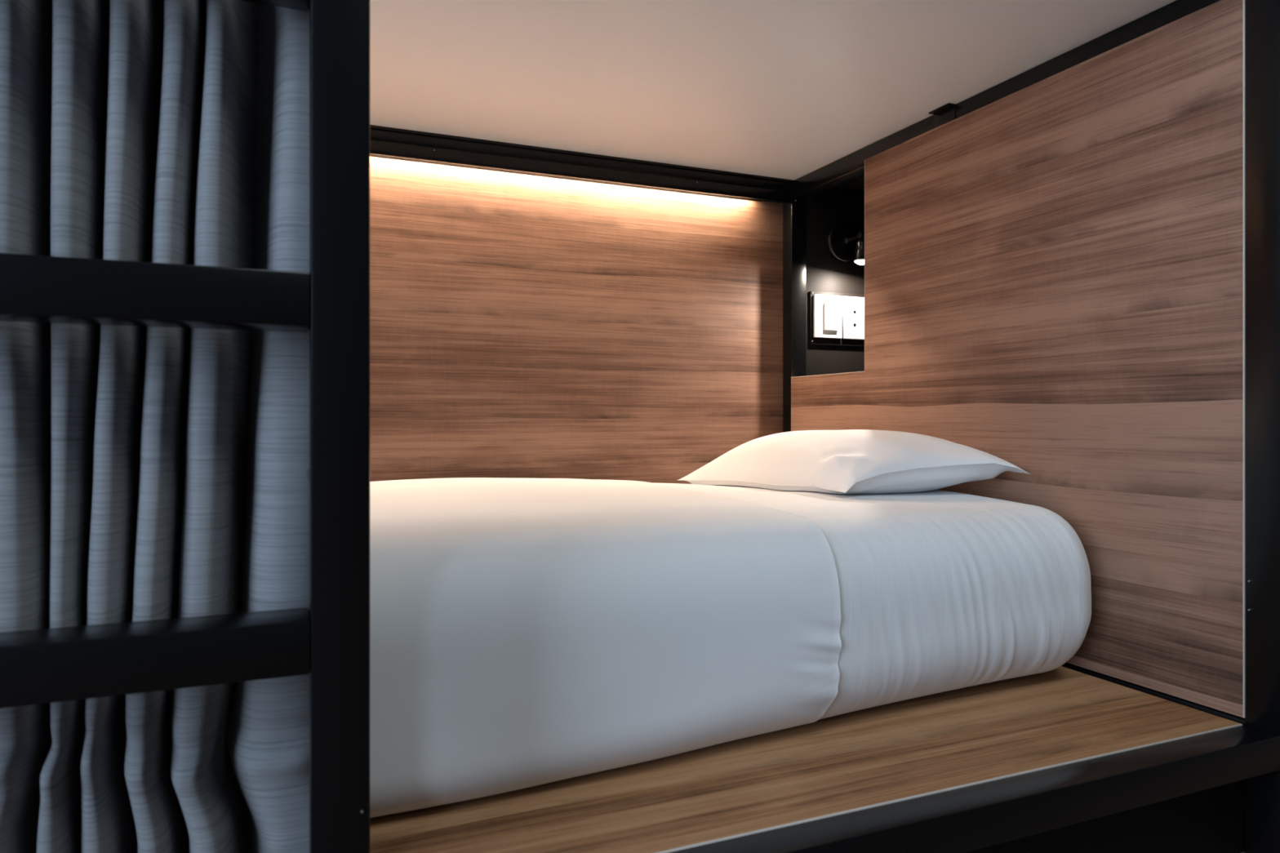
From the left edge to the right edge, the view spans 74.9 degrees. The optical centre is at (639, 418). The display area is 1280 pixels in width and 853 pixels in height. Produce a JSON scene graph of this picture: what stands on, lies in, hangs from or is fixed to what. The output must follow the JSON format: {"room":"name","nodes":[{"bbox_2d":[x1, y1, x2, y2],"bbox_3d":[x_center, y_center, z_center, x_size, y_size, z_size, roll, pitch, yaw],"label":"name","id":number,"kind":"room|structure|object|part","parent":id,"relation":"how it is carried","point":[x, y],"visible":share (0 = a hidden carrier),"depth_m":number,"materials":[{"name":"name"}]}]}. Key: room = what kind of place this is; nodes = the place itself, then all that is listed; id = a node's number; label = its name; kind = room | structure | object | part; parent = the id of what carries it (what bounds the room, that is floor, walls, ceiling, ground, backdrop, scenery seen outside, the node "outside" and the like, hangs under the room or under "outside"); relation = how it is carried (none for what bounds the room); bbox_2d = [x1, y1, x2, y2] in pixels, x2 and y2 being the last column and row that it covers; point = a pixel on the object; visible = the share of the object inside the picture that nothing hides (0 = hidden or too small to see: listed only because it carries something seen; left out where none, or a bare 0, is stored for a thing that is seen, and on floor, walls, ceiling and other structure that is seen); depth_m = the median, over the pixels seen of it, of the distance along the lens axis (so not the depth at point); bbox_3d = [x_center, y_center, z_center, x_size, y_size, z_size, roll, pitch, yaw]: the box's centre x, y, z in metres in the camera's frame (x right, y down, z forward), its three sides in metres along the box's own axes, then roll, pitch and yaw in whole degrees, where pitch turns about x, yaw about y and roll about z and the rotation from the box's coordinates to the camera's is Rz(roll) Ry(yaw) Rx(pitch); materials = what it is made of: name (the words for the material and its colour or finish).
{"room":"dormitory","nodes":[
{"label":"dormitory","id":0,"kind":"room"},
{"bbox_3d":[0.209,0.585,-0.238,4.600,0.020,4.600,0,0,-23],"label":"floor","id":1,"kind":"structure","parent":0,"visible":0},
{"bbox_2d":[369,0,1279,852],"bbox_3d":[-0.199,-0.550,1.280,2.436,2.250,1.185,0,0,-23],"label":"pod","id":2,"kind":"object","parent":1,"relation":"on","point":[1068,211],"depth_m":1.35,"materials":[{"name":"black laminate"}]},
{"bbox_2d":[0,0,309,852],"bbox_3d":[-0.420,-0.092,0.669,0.365,0.985,0.105,0,0,-23],"label":"curtain","id":3,"kind":"object","parent":2,"relation":"hanging from","point":[147,473],"visible":0.74,"depth_m":0.66,"materials":[{"name":"grey fabric"}]},
{"bbox_2d":[0,0,369,852],"bbox_3d":[-0.427,-0.550,0.566,0.463,2.250,0.052,0,0,-23],"label":"ladder","id":4,"kind":"object","parent":2,"relation":"attached to","point":[329,641],"visible":1,"depth_m":0.62,"materials":[{"name":"metal"}]},
{"bbox_3d":[-0.234,-0.550,0.649,0.042,2.250,0.050,0,0,-23],"label":"rail","id":5,"kind":"part","parent":4,"relation":"part of","materials":[{"name":"black metal"}]},
{"bbox_3d":[-0.572,-0.084,1.757,2.030,0.977,0.016,0,0,-23],"label":"panel","id":6,"kind":"part","parent":2,"relation":"part of","materials":[{"name":"brown wood"}]},
{"bbox_3d":[-0.534,-0.561,1.756,2.050,0.022,0.014,0,0,-23],"label":"led strip","id":7,"kind":"part","parent":2,"relation":"part of","materials":[{"name":"white plastic"}]},
{"bbox_3d":[-0.562,-0.595,1.733,2.030,0.044,0.044,0,0,-23],"label":"rail","id":8,"kind":"part","parent":2,"relation":"part of","materials":[{"name":"black metal"}]},
{"bbox_3d":[-0.551,-0.597,1.710,2.034,0.006,0.006,0,0,-23],"label":"shadow trim","id":9,"kind":"part","parent":2,"relation":"part of","materials":[{"name":"black metal"}]},
{"bbox_3d":[0.394,-0.550,2.136,0.044,2.250,0.044,0,0,-23],"label":"post","id":10,"kind":"part","parent":2,"relation":"part of","materials":[{"name":"black metal"}]},
{"bbox_2d":[809,290,864,346],"bbox_3d":[0.523,-0.257,2.160,0.190,0.136,0.018,0,0,-23],"label":"switch plate","id":11,"kind":"object","parent":2,"relation":"attached to","point":[837,319],"visible":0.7,"depth_m":2.15,"materials":[{"name":"white plastic"}]},
{"bbox_2d":[826,220,864,265],"bbox_3d":[0.548,-0.449,2.124,0.106,0.127,0.105,0,0,-23],"label":"reading lamp","id":12,"kind":"object","parent":2,"relation":"attached to","point":[845,242],"visible":0.8,"depth_m":2.15,"materials":[{"name":"metal"}]},
{"bbox_3d":[0.546,-0.459,2.130,0.008,0.008,0.069,0,0,-23],"label":"arm","id":13,"kind":"part","parent":12,"relation":"part of"},
{"bbox_2d":[652,482,1091,719],"bbox_3d":[-0.379,0.262,1.287,1.998,0.284,0.976,0,0,-23],"label":"mattress","id":14,"kind":"object","parent":2,"relation":"on","point":[941,591],"visible":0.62,"depth_m":1.16,"materials":[{"name":"white fabric"}]},
{"bbox_2d":[369,477,841,817],"bbox_3d":[-0.611,0.260,1.188,1.501,0.288,0.985,0,0,-23],"label":"blanket","id":15,"kind":"object","parent":14,"relation":"on","point":[525,633],"visible":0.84,"depth_m":0.92,"materials":[{"name":"white fabric"}]},
{"bbox_2d":[678,429,1030,494],"bbox_3d":[0.369,0.086,1.658,0.337,0.129,0.700,0,0,-23],"label":"pillow","id":16,"kind":"object","parent":14,"relation":"on","point":[847,461],"visible":1,"depth_m":1.45,"materials":[{"name":"white fabric"}]},
{"bbox_3d":[0.298,0.426,0.870,1.108,0.044,0.044,0,0,-23],"label":"rail","id":17,"kind":"part","parent":2,"relation":"part of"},
{"bbox_3d":[0.614,-0.578,1.616,0.040,0.044,1.085,0,0,-23],"label":"rail","id":18,"kind":"part","parent":2,"relation":"part of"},
{"bbox_3d":[0.598,-0.086,1.608,0.018,0.964,1.080,0,0,-23],"label":"headboard panel","id":19,"kind":"part","parent":2,"relation":"part of","materials":[{"name":"brown wood"}]},
{"bbox_3d":[-0.066,0.512,0.750,2.180,0.126,0.012,0,0,-23],"label":"plinth panel","id":20,"kind":"part","parent":2,"relation":"part of","materials":[{"name":"black laminate"}]},
{"bbox_3d":[0.613,0.424,1.615,0.044,0.048,1.085,0,0,-23],"label":"rail","id":21,"kind":"part","parent":2,"relation":"part of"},
{"bbox_3d":[0.829,-0.550,1.094,0.044,2.250,0.044,0,0,-23],"label":"post","id":22,"kind":"part","parent":2,"relation":"part of","materials":[{"name":"black metal"}]}
]}

